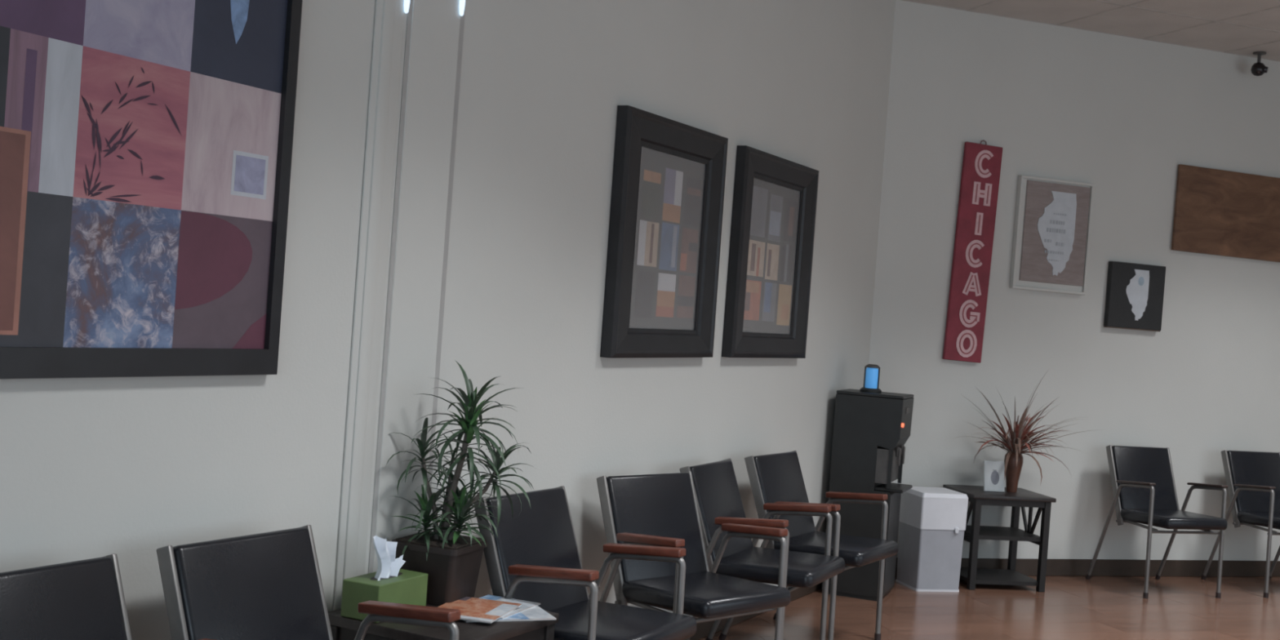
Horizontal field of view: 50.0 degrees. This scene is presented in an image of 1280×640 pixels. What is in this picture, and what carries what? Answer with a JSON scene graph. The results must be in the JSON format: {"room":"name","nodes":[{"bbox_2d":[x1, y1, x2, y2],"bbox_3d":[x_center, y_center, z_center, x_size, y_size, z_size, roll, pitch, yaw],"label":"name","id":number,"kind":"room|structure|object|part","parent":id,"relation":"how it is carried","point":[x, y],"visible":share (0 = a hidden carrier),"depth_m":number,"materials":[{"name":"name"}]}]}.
{"room":"waiting room","nodes":[
{"label":"waiting room","id":0,"kind":"room"},
{"bbox_2d":[0,0,895,639],"bbox_3d":[-1.245,-0.339,3.036,0.140,3.270,10.700,4,1,28],"label":"wall","id":1,"kind":"structure","parent":0,"point":[130,468],"depth_m":4.51,"materials":[{"name":"paint"}]},
{"bbox_2d":[0,0,302,378],"bbox_3d":[-1.195,-0.576,2.906,0.030,1.400,1.315,4,1,28],"label":"framed picture","id":2,"kind":"object","parent":1,"relation":"attached to","point":[146,145],"visible":1,"depth_m":3.09,"materials":[{"name":"black wood"}]},
{"bbox_2d":[333,0,404,610],"bbox_3d":[-0.732,-0.344,3.828,0.014,3.120,0.120,4,1,28],"label":"trim","id":3,"kind":"structure","parent":1,"relation":"attached to","point":[388,14],"depth_m":3.81,"materials":[{"name":"paint"}]},
{"bbox_2d":[404,0,409,13],"bbox_3d":[-0.625,-1.334,3.869,0.027,0.940,0.020,4,1,28],"label":"light strip","id":4,"kind":"object","parent":1,"relation":"attached to","point":[406,2],"visible":1,"depth_m":3.87,"materials":[{"name":"white"}]},
{"bbox_2d":[367,0,466,573],"bbox_3d":[-0.634,-0.339,4.019,0.006,3.120,0.228,4,1,28],"label":"trim","id":5,"kind":"structure","parent":1,"relation":"attached to","point":[435,24],"depth_m":4.01,"materials":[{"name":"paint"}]},
{"bbox_2d":[459,0,465,16],"bbox_3d":[-0.499,-1.377,4.098,0.027,0.940,0.020,4,1,28],"label":"light strip","id":6,"kind":"object","parent":1,"relation":"attached to","point":[462,2],"visible":1,"depth_m":4.09,"materials":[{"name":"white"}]},
{"bbox_2d":[600,105,728,358],"bbox_3d":[0.114,-0.312,5.366,0.050,0.917,0.872,4,1,28],"label":"framed picture","id":7,"kind":"object","parent":1,"relation":"attached to","point":[668,178],"visible":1,"depth_m":5.33,"materials":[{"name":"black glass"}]},
{"bbox_2d":[629,146,704,329],"bbox_3d":[0.107,-0.305,5.383,0.002,0.685,0.569,4,1,28],"label":"art print","id":8,"kind":"object","parent":7,"relation":"on","point":[668,264],"depth_m":5.39},
{"bbox_2d":[689,582,822,639],"bbox_3d":[-1.274,1.238,3.046,0.012,0.100,10.494,4,1,28],"label":"baseboard","id":9,"kind":"structure","parent":1,"relation":"attached to","point":[703,628],"depth_m":6.23,"materials":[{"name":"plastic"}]},
{"bbox_2d":[721,145,818,358],"bbox_3d":[0.614,-0.283,6.302,0.050,0.914,0.878,4,0,28],"label":"framed picture","id":10,"kind":"object","parent":1,"relation":"attached to","point":[774,207],"visible":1,"depth_m":6.27,"materials":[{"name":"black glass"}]},
{"bbox_2d":[742,177,799,333],"bbox_3d":[0.602,-0.281,6.308,0.002,0.685,0.569,4,1,28],"label":"art print","id":11,"kind":"object","parent":10,"relation":"on","point":[771,298],"depth_m":6.32},
{"bbox_2d":[698,575,1279,639],"bbox_3d":[2.180,1.600,2.657,6.800,0.120,13.382,4,1,28],"label":"floor","id":12,"kind":"structure","parent":0,"point":[1069,607],"depth_m":6.99,"materials":[{"name":"wood"}]},
{"bbox_2d":[0,553,131,639],"bbox_3d":[-1.049,0.909,2.620,0.606,0.806,0.588,4,1,28],"label":"chair","id":13,"kind":"object","parent":12,"relation":"on","point":[81,599],"visible":1,"depth_m":2.77,"materials":[{"name":"black leather"}]},
{"bbox_2d":[156,524,460,639],"bbox_3d":[-0.766,0.925,3.139,0.606,0.806,0.588,4,1,29],"label":"chair","id":14,"kind":"object","parent":12,"relation":"on","point":[265,585],"visible":1,"depth_m":3.23,"materials":[{"name":"black leather"}]},
{"bbox_3d":[-0.899,0.723,3.220,0.187,0.419,0.426,4,1,29],"label":"backrest","id":15,"kind":"part","parent":14,"relation":"part of","materials":[{"name":"leather"}]},
{"bbox_3d":[-0.751,1.011,3.438,0.341,0.606,0.022,4,1,29],"label":"leg","id":16,"kind":"part","parent":14,"relation":"part of","materials":[{"name":"grey metal"}]},
{"bbox_3d":[-0.564,0.709,3.343,0.284,0.050,0.048,4,1,29],"label":"armrest","id":17,"kind":"part","parent":14,"relation":"part of","materials":[{"name":"red wood"}]},
{"bbox_3d":[-0.538,1.018,3.318,0.212,0.616,0.024,4,1,29],"label":"leg","id":18,"kind":"part","parent":14,"relation":"part of","materials":[{"name":"grey metal"}]},
{"bbox_2d":[328,596,559,639],"bbox_3d":[-0.562,1.072,3.811,0.460,0.520,0.476,4,1,28],"label":"side table","id":19,"kind":"object","parent":12,"relation":"on","point":[342,628],"visible":0.48,"depth_m":3.67,"materials":[{"name":"brown wood"}]},
{"bbox_3d":[-0.840,1.067,3.716,0.040,0.492,0.040,4,1,28],"label":"leg","id":20,"kind":"part","parent":19,"relation":"part of","materials":[{"name":"brown wood"}]},
{"bbox_2d":[340,535,427,622],"bbox_3d":[-0.693,0.692,3.760,0.120,0.218,0.230,4,1,25],"label":"tissue box","id":21,"kind":"object","parent":19,"relation":"on","point":[390,583],"visible":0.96,"depth_m":3.72,"materials":[{"name":"cardboard"}]},
{"bbox_2d":[391,531,488,605],"bbox_3d":[-0.585,0.721,3.988,0.214,0.171,0.214,4,1,20],"label":"planter","id":22,"kind":"object","parent":19,"relation":"on","point":[452,571],"visible":0.63,"depth_m":3.90,"materials":[{"name":"plastic"}]},
{"bbox_2d":[386,360,533,567],"bbox_3d":[-0.498,0.417,3.983,0.410,0.593,0.395,4,1,28],"label":"dracaena","id":23,"kind":"object","parent":22,"relation":"in","point":[461,505],"visible":0.98,"depth_m":3.95,"materials":[{"name":"green plant"}]},
{"bbox_3d":[-0.608,0.516,3.979,0.071,0.257,0.016,4,1,-11],"label":"stem","id":24,"kind":"part","parent":23,"relation":"part of","materials":[{"name":"plant"}]},
{"bbox_3d":[-0.565,0.526,4.011,0.013,0.241,0.050,4,1,13],"label":"stem","id":25,"kind":"part","parent":23,"relation":"part of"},
{"bbox_3d":[-0.530,0.460,3.966,0.081,0.380,0.022,4,1,28],"label":"stem","id":26,"kind":"part","parent":23,"relation":"part of","materials":[{"name":"plant"}]},
{"bbox_3d":[-0.488,0.540,3.991,0.138,0.229,0.018,4,0,-4],"label":"stem","id":27,"kind":"part","parent":23,"relation":"part of","materials":[{"name":"plant"}]},
{"bbox_2d":[463,605,556,622],"bbox_3d":[-0.389,0.821,3.854,0.260,0.004,0.185,4,1,-24],"label":"magazine","id":28,"kind":"object","parent":19,"relation":"on","point":[535,613],"visible":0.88,"depth_m":3.83,"materials":[{"name":"paper"}]},
{"bbox_2d":[479,594,540,619],"bbox_3d":[-0.411,0.815,3.906,0.170,0.004,0.235,4,1,22],"label":"magazine","id":29,"kind":"object","parent":28,"relation":"on","point":[526,605],"visible":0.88,"depth_m":3.97,"materials":[{"name":"paper"}]},
{"bbox_2d":[437,596,521,623],"bbox_3d":[-0.462,0.808,3.837,0.190,0.004,0.255,4,1,14],"label":"magazine","id":30,"kind":"object","parent":29,"relation":"on","point":[473,609],"visible":0.67,"depth_m":3.84,"materials":[{"name":"paper"}]},
{"bbox_3d":[-0.286,1.105,3.906,0.040,0.492,0.040,4,1,28],"label":"leg","id":31,"kind":"part","parent":19,"relation":"part of","materials":[{"name":"brown wood"}]},
{"bbox_2d":[473,485,697,639],"bbox_3d":[-0.189,0.957,4.217,0.606,0.806,0.588,4,1,29],"label":"chair","id":32,"kind":"object","parent":12,"relation":"on","point":[535,557],"visible":0.84,"depth_m":4.21,"materials":[{"name":"black leather"}]},
{"bbox_3d":[-0.438,1.028,4.044,0.341,0.606,0.022,4,1,29],"label":"leg","id":33,"kind":"part","parent":32,"relation":"part of","materials":[{"name":"grey metal"}]},
{"bbox_3d":[-0.323,0.755,4.298,0.187,0.419,0.426,4,1,29],"label":"backrest","id":34,"kind":"part","parent":32,"relation":"part of","materials":[{"name":"leather"}]},
{"bbox_3d":[-0.250,0.727,3.949,0.284,0.050,0.048,4,1,29],"label":"armrest","id":35,"kind":"part","parent":32,"relation":"part of","materials":[{"name":"red wood"}]},
{"bbox_3d":[-0.224,1.035,3.925,0.212,0.616,0.024,4,1,29],"label":"leg","id":36,"kind":"part","parent":32,"relation":"part of","materials":[{"name":"grey metal"}]},
{"bbox_3d":[-0.175,1.043,4.516,0.341,0.606,0.022,4,1,29],"label":"leg","id":37,"kind":"part","parent":32,"relation":"part of","materials":[{"name":"grey metal"}]},
{"bbox_3d":[-0.118,0.937,4.178,0.446,0.078,0.456,4,1,29],"label":"seat","id":38,"kind":"part","parent":32,"relation":"part of","materials":[{"name":"leather"}]},
{"bbox_3d":[0.013,0.741,4.421,0.284,0.050,0.048,4,1,29],"label":"armrest","id":39,"kind":"part","parent":32,"relation":"part of","materials":[{"name":"red wood"}]},
{"bbox_3d":[0.038,1.050,4.397,0.212,0.616,0.024,4,1,29],"label":"leg","id":40,"kind":"part","parent":32,"relation":"part of","materials":[{"name":"grey metal"}]},
{"bbox_2d":[596,471,791,639],"bbox_3d":[0.165,0.977,4.864,0.588,0.806,0.606,4,1,-45],"label":"chair","id":41,"kind":"object","parent":12,"relation":"on","point":[660,509],"visible":0.79,"depth_m":4.87,"materials":[{"name":"black leather"}]},
{"bbox_3d":[-0.122,1.045,4.765,0.022,0.606,0.341,4,1,-45],"label":"leg","id":42,"kind":"part","parent":41,"relation":"part of","materials":[{"name":"grey metal"}]},
{"bbox_3d":[0.034,0.741,4.628,0.048,0.050,0.284,4,1,-45],"label":"armrest","id":43,"kind":"part","parent":41,"relation":"part of","materials":[{"name":"red wood"}]},
{"bbox_3d":[0.060,0.777,4.983,0.426,0.419,0.187,4,1,-45],"label":"backrest","id":44,"kind":"part","parent":41,"relation":"part of","materials":[{"name":"leather"}]},
{"bbox_3d":[0.051,1.049,4.591,0.024,0.616,0.212,4,1,-45],"label":"leg","id":45,"kind":"part","parent":41,"relation":"part of","materials":[{"name":"grey metal"}]},
{"bbox_3d":[0.191,1.003,4.836,0.524,0.035,0.311,4,1,-45],"label":"seat rail","id":46,"kind":"part","parent":41,"relation":"part of","materials":[{"name":"grey metal"}]},
{"bbox_3d":[0.223,0.956,4.807,0.456,0.078,0.446,4,1,-45],"label":"seat","id":47,"kind":"part","parent":41,"relation":"part of","materials":[{"name":"leather"}]},
{"bbox_3d":[0.260,1.069,5.146,0.022,0.606,0.341,4,1,-45],"label":"leg","id":48,"kind":"part","parent":41,"relation":"part of","materials":[{"name":"grey metal"}]},
{"bbox_3d":[0.416,0.765,5.009,0.048,0.050,0.284,4,1,-45],"label":"armrest","id":49,"kind":"part","parent":41,"relation":"part of","materials":[{"name":"red wood"}]},
{"bbox_3d":[0.433,1.074,4.972,0.024,0.616,0.212,4,1,-45],"label":"leg","id":50,"kind":"part","parent":41,"relation":"part of","materials":[{"name":"grey metal"}]},
{"bbox_2d":[679,458,844,639],"bbox_3d":[0.463,0.993,5.464,0.606,0.806,0.588,4,1,25],"label":"chair","id":51,"kind":"object","parent":12,"relation":"on","point":[718,499],"visible":0.72,"depth_m":5.41,"materials":[{"name":"black leather"}]},
{"bbox_3d":[0.227,1.065,5.274,0.341,0.606,0.022,4,1,25],"label":"leg","id":52,"kind":"part","parent":51,"relation":"part of","materials":[{"name":"grey metal"}]},
{"bbox_3d":[0.324,0.791,5.534,0.187,0.419,0.426,4,1,25],"label":"backrest","id":53,"kind":"part","parent":51,"relation":"part of","materials":[{"name":"leather"}]},
{"bbox_3d":[0.456,1.078,5.763,0.341,0.606,0.022,4,1,25],"label":"leg","id":54,"kind":"part","parent":51,"relation":"part of","materials":[{"name":"grey metal"}]},
{"bbox_3d":[0.421,0.764,5.191,0.284,0.050,0.048,4,1,25],"label":"armrest","id":55,"kind":"part","parent":51,"relation":"part of","materials":[{"name":"red wood"}]},
{"bbox_3d":[0.537,0.974,5.429,0.446,0.078,0.456,4,1,25],"label":"seat","id":56,"kind":"part","parent":51,"relation":"part of","materials":[{"name":"leather"}]},
{"bbox_3d":[0.448,1.073,5.170,0.212,0.616,0.024,4,1,25],"label":"leg","id":57,"kind":"part","parent":51,"relation":"part of","materials":[{"name":"grey metal"}]},
{"bbox_3d":[0.497,1.019,5.447,0.311,0.035,0.524,4,1,25],"label":"seat rail","id":58,"kind":"part","parent":51,"relation":"part of","materials":[{"name":"grey metal"}]},
{"bbox_3d":[0.650,0.776,5.680,0.284,0.050,0.048,4,1,25],"label":"armrest","id":59,"kind":"part","parent":51,"relation":"part of","materials":[{"name":"red wood"}]},
{"bbox_3d":[0.678,1.085,5.659,0.212,0.616,0.024,4,1,25],"label":"leg","id":60,"kind":"part","parent":51,"relation":"part of","materials":[{"name":"grey metal"}]},
{"bbox_2d":[718,450,897,639],"bbox_3d":[0.769,1.010,6.011,0.606,0.806,0.588,4,1,31],"label":"chair","id":61,"kind":"object","parent":12,"relation":"on","point":[777,477],"visible":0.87,"depth_m":5.99,"materials":[{"name":"black leather"}]},
{"bbox_3d":[0.514,1.081,5.846,0.341,0.606,0.022,4,1,31],"label":"leg","id":62,"kind":"part","parent":61,"relation":"part of","materials":[{"name":"grey metal"}]},
{"bbox_3d":[0.638,0.809,6.097,0.187,0.419,0.426,4,1,31],"label":"backrest","id":63,"kind":"part","parent":61,"relation":"part of","materials":[{"name":"leather"}]},
{"bbox_3d":[0.699,0.779,5.745,0.284,0.050,0.048,4,1,31],"label":"armrest","id":64,"kind":"part","parent":61,"relation":"part of","materials":[{"name":"red wood"}]},
{"bbox_3d":[0.793,1.097,6.308,0.341,0.606,0.022,4,1,31],"label":"leg","id":65,"kind":"part","parent":61,"relation":"part of","materials":[{"name":"grey metal"}]},
{"bbox_3d":[0.724,1.088,5.720,0.212,0.616,0.024,4,1,31],"label":"leg","id":66,"kind":"part","parent":61,"relation":"part of","materials":[{"name":"grey metal"}]},
{"bbox_3d":[0.839,0.991,5.969,0.446,0.078,0.456,4,1,31],"label":"seat","id":67,"kind":"part","parent":61,"relation":"part of","materials":[{"name":"leather"}]},
{"bbox_3d":[0.801,1.037,5.990,0.311,0.035,0.524,4,1,31],"label":"seat rail","id":68,"kind":"part","parent":61,"relation":"part of","materials":[{"name":"grey metal"}]},
{"bbox_3d":[0.978,0.795,6.207,0.284,0.050,0.048,4,1,31],"label":"armrest","id":69,"kind":"part","parent":61,"relation":"part of","materials":[{"name":"red wood"}]},
{"bbox_3d":[1.003,1.104,6.182,0.212,0.616,0.024,4,1,31],"label":"leg","id":70,"kind":"part","parent":61,"relation":"part of","materials":[{"name":"grey metal"}]},
{"bbox_2d":[822,388,914,600],"bbox_3d":[1.205,0.904,7.160,0.377,1.052,0.308,4,1,21],"label":"water cooler","id":71,"kind":"object","parent":12,"relation":"on","point":[871,430],"visible":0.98,"depth_m":7.03,"materials":[{"name":"black plastic"}]},
{"bbox_2d":[859,364,881,393],"bbox_3d":[1.205,0.303,7.141,0.112,0.146,0.112,4,1,28],"label":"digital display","id":72,"kind":"object","parent":71,"relation":"on","point":[872,374],"visible":1,"depth_m":7.11,"materials":[{"name":"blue plastic"}]},
{"bbox_3d":[1.205,0.299,7.141,0.081,0.114,0.009,4,1,18],"label":"casing","id":73,"kind":"part","parent":72,"relation":"part of","materials":[{"name":"grey plastic"}]},
{"bbox_2d":[865,367,878,388],"bbox_3d":[1.205,0.301,7.141,0.064,0.106,0.064,4,1,28],"label":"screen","id":74,"kind":"object","parent":72,"relation":"on","point":[871,373],"depth_m":7.11,"materials":[{"name":"blue"}]},
{"bbox_3d":[1.228,0.386,7.161,0.348,0.016,0.302,4,1,21],"label":"lid","id":75,"kind":"part","parent":71,"relation":"part of","materials":[{"name":"black plastic"}]},
{"bbox_3d":[1.287,0.748,7.131,0.063,0.176,0.298,4,1,21],"label":"alcove panel","id":76,"kind":"part","parent":71,"relation":"part of","materials":[{"name":"grey plastic"}]},
{"bbox_3d":[1.270,0.754,6.977,0.018,0.206,0.008,4,1,21],"label":"post","id":77,"kind":"part","parent":71,"relation":"part of","materials":[{"name":"black plastic"}]},
{"bbox_2d":[875,482,912,493],"bbox_3d":[1.316,0.869,7.118,0.144,0.017,0.280,4,1,21],"label":"drip tray","id":78,"kind":"object","parent":71,"relation":"on","point":[880,487],"depth_m":7.01,"materials":[{"name":"black plastic"}]},
{"bbox_2d":[895,447,901,466],"bbox_3d":[1.323,0.701,7.054,0.028,0.095,0.028,4,1,21],"label":"tap","id":79,"kind":"object","parent":71,"relation":"on","point":[898,450],"depth_m":7.04,"materials":[{"name":"grey plastic"}]},
{"bbox_3d":[1.379,0.759,7.256,0.018,0.206,0.008,4,1,21],"label":"post","id":80,"kind":"part","parent":71,"relation":"part of","materials":[{"name":"black plastic"}]},
{"bbox_2d":[900,445,905,464],"bbox_3d":[1.366,0.703,7.166,0.028,0.095,0.028,4,1,21],"label":"tap","id":81,"kind":"object","parent":71,"relation":"on","point":[903,448],"depth_m":7.15,"materials":[{"name":"grey plastic"}]},
{"bbox_3d":[1.386,0.467,7.098,0.003,0.030,0.100,4,1,21],"label":"button panel","id":82,"kind":"part","parent":71,"relation":"part of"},
{"bbox_2d":[895,486,968,591],"bbox_3d":[1.585,1.191,7.482,0.278,0.528,0.285,4,1,-16],"label":"trash can","id":83,"kind":"object","parent":12,"relation":"on","point":[932,522],"visible":0.9,"depth_m":7.37,"materials":[{"name":"grey plastic"}]},
{"bbox_3d":[1.596,1.024,7.484,0.278,0.192,0.278,4,1,-16],"label":"lid","id":84,"kind":"part","parent":83,"relation":"part of","materials":[{"name":"white plastic"}]},
{"bbox_2d":[942,484,1056,592],"bbox_3d":[1.993,1.222,7.712,0.488,0.522,0.420,4,1,-11],"label":"end table","id":85,"kind":"object","parent":12,"relation":"on","point":[1022,498],"visible":0.74,"depth_m":7.57,"materials":[{"name":"brown wood"}]},
{"bbox_3d":[1.791,1.206,7.672,0.016,0.024,0.330,4,1,-11],"label":"rail","id":86,"kind":"part","parent":85,"relation":"part of","materials":[{"name":"brown wood"}]},
{"bbox_3d":[1.807,0.984,7.670,0.016,0.029,0.330,4,1,-11],"label":"rail","id":87,"kind":"part","parent":85,"relation":"part of","materials":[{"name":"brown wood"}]},
{"bbox_3d":[1.825,1.222,7.498,0.036,0.500,0.036,4,1,-11],"label":"leg","id":88,"kind":"part","parent":85,"relation":"part of","materials":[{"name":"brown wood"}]},
{"bbox_2d":[983,460,1004,492],"bbox_3d":[1.976,0.873,7.687,0.124,0.170,0.065,4,1,-13],"label":"photo frame","id":89,"kind":"object","parent":85,"relation":"on","point":[993,471],"visible":0.98,"depth_m":7.67,"materials":[{"name":"paper"}]},
{"bbox_2d":[959,567,1037,586],"bbox_3d":[1.977,1.441,7.714,0.420,0.022,0.350,4,1,-11],"label":"shelf","id":90,"kind":"object","parent":85,"relation":"attached to","point":[1009,576],"depth_m":7.62,"materials":[{"name":"black wood"}]},
{"bbox_2d":[964,524,1040,542],"bbox_3d":[1.994,1.196,7.712,0.420,0.022,0.350,4,1,-11],"label":"shelf","id":91,"kind":"object","parent":85,"relation":"attached to","point":[985,532],"depth_m":7.60,"materials":[{"name":"black wood"}]},
{"bbox_2d":[1004,451,1022,492],"bbox_3d":[2.099,0.853,7.730,0.104,0.228,0.104,4,1,28],"label":"vase","id":92,"kind":"object","parent":85,"relation":"on","point":[1013,472],"visible":0.85,"depth_m":7.70,"materials":[{"name":"ceramic"}]},
{"bbox_2d":[957,371,1090,485],"bbox_3d":[2.136,0.596,7.589,0.644,0.667,0.746,5,1,42],"label":"bouquet","id":93,"kind":"object","parent":92,"relation":"in","point":[1021,435],"visible":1,"depth_m":7.65,"materials":[{"name":"red plant"}]},
{"bbox_3d":[1.944,0.590,7.701,0.100,0.457,0.010,-29,5,-7],"label":"grass blade","id":94,"kind":"part","parent":93,"relation":"part of","materials":[{"name":"plant"}]},
{"bbox_3d":[1.967,0.565,7.626,0.110,0.506,0.011,-31,19,-28],"label":"grass blade","id":95,"kind":"part","parent":93,"relation":"part of","materials":[{"name":"plant"}]},
{"bbox_3d":[1.990,0.581,7.660,0.095,0.436,0.009,-24,13,-25],"label":"grass blade","id":96,"kind":"part","parent":93,"relation":"part of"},
{"bbox_3d":[1.969,0.714,7.537,0.010,0.089,0.457,4,1,36],"label":"grass blade","id":97,"kind":"part","parent":93,"relation":"part of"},
{"bbox_3d":[2.015,0.671,7.588,0.008,0.341,0.138,4,40,35],"label":"grass blade","id":98,"kind":"part","parent":93,"relation":"part of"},
{"bbox_3d":[2.049,0.608,7.654,0.008,0.333,0.134,5,9,42],"label":"grass blade","id":99,"kind":"part","parent":93,"relation":"part of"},
{"bbox_3d":[2.071,0.589,7.596,0.009,0.427,0.093,4,25,20],"label":"grass blade","id":100,"kind":"part","parent":93,"relation":"part of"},
{"bbox_3d":[2.089,0.638,7.506,0.010,0.106,0.488,4,-43,6],"label":"grass blade","id":101,"kind":"part","parent":93,"relation":"part of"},
{"bbox_3d":[2.157,0.583,7.662,0.008,0.390,0.085,4,8,-30],"label":"grass blade","id":102,"kind":"part","parent":93,"relation":"part of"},
{"bbox_3d":[2.212,0.520,7.738,0.113,0.520,0.011,9,0,-7],"label":"grass blade","id":103,"kind":"part","parent":93,"relation":"part of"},
{"bbox_3d":[2.184,0.589,7.556,0.010,0.495,0.108,4,32,-21],"label":"grass blade","id":104,"kind":"part","parent":93,"relation":"part of","materials":[{"name":"plant"}]},
{"bbox_3d":[2.197,0.605,7.617,0.009,0.393,0.158,4,16,-36],"label":"grass blade","id":105,"kind":"part","parent":93,"relation":"part of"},
{"bbox_3d":[2.231,0.661,7.546,0.010,0.101,0.464,4,-41,-33],"label":"grass blade","id":106,"kind":"part","parent":93,"relation":"part of","materials":[{"name":"plant"}]},
{"bbox_3d":[2.317,0.655,7.710,0.174,0.431,0.010,39,3,4],"label":"grass blade","id":107,"kind":"part","parent":93,"relation":"part of","materials":[{"name":"plant"}]},
{"bbox_3d":[2.355,0.690,7.701,0.496,0.108,0.010,-30,-3,6],"label":"grass blade","id":108,"kind":"part","parent":93,"relation":"part of","materials":[{"name":"plant"}]},
{"bbox_3d":[2.159,1.243,7.927,0.036,0.500,0.036,4,1,-11],"label":"leg","id":109,"kind":"part","parent":85,"relation":"part of","materials":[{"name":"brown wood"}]},
{"bbox_3d":[2.228,1.251,7.580,0.036,0.500,0.036,4,1,-11],"label":"leg","id":110,"kind":"part","parent":85,"relation":"part of","materials":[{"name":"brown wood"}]},
{"bbox_2d":[1085,444,1227,598],"bbox_3d":[2.999,1.155,7.899,0.547,0.806,0.606,4,1,-19],"label":"chair","id":111,"kind":"object","parent":12,"relation":"on","point":[1142,477],"visible":1,"depth_m":7.97,"materials":[{"name":"black leather"}]},
{"bbox_3d":[2.715,1.222,7.936,0.021,0.606,0.341,4,1,-19],"label":"leg","id":112,"kind":"part","parent":111,"relation":"part of","materials":[{"name":"grey metal"}]},
{"bbox_3d":[2.800,0.919,7.754,0.045,0.038,0.283,4,1,-19],"label":"armrest","id":113,"kind":"part","parent":111,"relation":"part of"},
{"bbox_3d":[2.796,1.220,7.705,0.022,0.616,0.212,4,1,-19],"label":"leg","id":114,"kind":"part","parent":111,"relation":"part of","materials":[{"name":"grey metal"}]},
{"bbox_3d":[2.957,0.959,8.057,0.396,0.419,0.187,4,1,-19],"label":"backrest","id":115,"kind":"part","parent":111,"relation":"part of","materials":[{"name":"leather"}]},
{"bbox_3d":[3.011,1.180,7.861,0.487,0.035,0.311,4,1,-19],"label":"seat rail","id":116,"kind":"part","parent":111,"relation":"part of","materials":[{"name":"grey metal"}]},
{"bbox_3d":[3.028,1.132,7.823,0.424,0.078,0.446,4,1,-19],"label":"seat","id":117,"kind":"part","parent":111,"relation":"part of","materials":[{"name":"leather"}]},
{"bbox_3d":[3.188,1.254,8.103,0.021,0.606,0.341,4,1,-19],"label":"leg","id":118,"kind":"part","parent":111,"relation":"part of","materials":[{"name":"grey metal"}]},
{"bbox_3d":[3.272,0.952,7.921,0.045,0.038,0.283,4,1,-19],"label":"armrest","id":119,"kind":"part","parent":111,"relation":"part of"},
{"bbox_3d":[3.269,1.253,7.872,0.022,0.616,0.212,4,1,-19],"label":"leg","id":120,"kind":"part","parent":111,"relation":"part of","materials":[{"name":"grey metal"}]},
{"bbox_2d":[1200,449,1279,598],"bbox_3d":[3.795,1.210,8.179,0.547,0.806,0.606,4,1,-19],"label":"chair","id":121,"kind":"object","parent":12,"relation":"on","point":[1252,477],"visible":1,"depth_m":8.28,"materials":[{"name":"leather"}]},
{"bbox_3d":[3.510,1.276,8.216,0.021,0.606,0.341,4,1,-19],"label":"leg","id":122,"kind":"part","parent":121,"relation":"part of","materials":[{"name":"grey metal"}]},
{"bbox_3d":[3.752,1.014,8.337,0.396,0.419,0.187,4,1,-19],"label":"backrest","id":123,"kind":"part","parent":121,"relation":"part of","materials":[{"name":"leather"}]},
{"bbox_3d":[3.595,0.974,8.035,0.045,0.038,0.283,4,1,-19],"label":"armrest","id":124,"kind":"part","parent":121,"relation":"part of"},
{"bbox_3d":[3.806,1.235,8.142,0.487,0.035,0.311,4,1,-19],"label":"seat rail","id":125,"kind":"part","parent":121,"relation":"part of","materials":[{"name":"grey metal"}]},
{"bbox_3d":[3.823,1.187,8.103,0.424,0.078,0.446,4,1,-19],"label":"seat","id":126,"kind":"part","parent":121,"relation":"part of","materials":[{"name":"leather"}]},
{"bbox_3d":[3.591,1.275,7.986,0.022,0.616,0.212,4,1,-19],"label":"leg","id":127,"kind":"part","parent":121,"relation":"part of","materials":[{"name":"grey metal"}]},
{"bbox_3d":[3.983,1.309,8.383,0.021,0.606,0.341,4,1,-19],"label":"leg","id":128,"kind":"part","parent":121,"relation":"part of","materials":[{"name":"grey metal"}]},
{"bbox_2d":[868,0,1279,560],"bbox_3d":[2.905,-0.086,8.304,3.560,3.270,0.140,4,1,-19],"label":"wall","id":129,"kind":"structure","parent":0,"point":[1119,115],"depth_m":8.12,"materials":[{"name":"paint"}]},
{"bbox_2d":[942,140,1003,363],"bbox_3d":[1.902,-0.396,7.847,0.285,1.274,0.036,4,1,-19],"label":"wooden sign","id":130,"kind":"object","parent":129,"relation":"attached to","point":[981,163],"visible":1,"depth_m":7.83,"materials":[{"name":"red paint"}]},
{"bbox_2d":[1009,174,1093,294],"bbox_3d":[2.408,-0.493,8.021,0.505,0.655,0.034,4,0,-19],"label":"wall plaque","id":131,"kind":"object","parent":129,"relation":"attached to","point":[1053,217],"visible":1,"depth_m":8.01,"materials":[{"name":"paint"}]},
{"bbox_2d":[894,557,1279,577],"bbox_3d":[2.848,1.490,8.256,3.494,0.100,0.012,4,1,-19],"label":"baseboard","id":132,"kind":"structure","parent":129,"relation":"attached to","point":[1027,566],"depth_m":8.28,"materials":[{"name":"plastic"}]},
{"bbox_2d":[1103,261,1165,331],"bbox_3d":[2.966,-0.140,8.226,0.392,0.394,0.040,4,0,-19],"label":"picture","id":133,"kind":"object","parent":129,"relation":"attached to","point":[1135,292],"visible":1,"depth_m":8.20},
{"bbox_2d":[1137,276,1144,285],"bbox_3d":[2.998,-0.231,8.212,0.044,0.056,0.001,4,0,-19],"label":"heart","id":134,"kind":"object","parent":133,"relation":"attached to","point":[1141,281],"depth_m":8.21,"materials":[{"name":"paint"}]},
{"bbox_2d":[1171,164,1279,262],"bbox_3d":[3.813,-0.637,8.512,1.220,0.520,0.030,5,0,-19],"label":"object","id":135,"kind":"object","parent":129,"relation":"attached to","point":[1218,212],"visible":1,"depth_m":8.42,"materials":[{"name":"brown wood"}]},
{"bbox_2d":[901,0,1279,61],"bbox_3d":[2.421,-1.746,2.628,6.800,0.149,13.382,4,1,28],"label":"ceiling","id":136,"kind":"structure","parent":0,"point":[1244,28],"depth_m":7.70,"materials":[{"name":"tile"}]},
{"bbox_2d":[1250,51,1268,75],"bbox_3d":[3.763,-1.552,8.337,0.090,0.141,0.093,4,1,-19],"label":"security camera","id":137,"kind":"object","parent":136,"relation":"attached to","point":[1258,68],"visible":1,"depth_m":8.32,"materials":[{"name":"grey plastic"}]}
]}

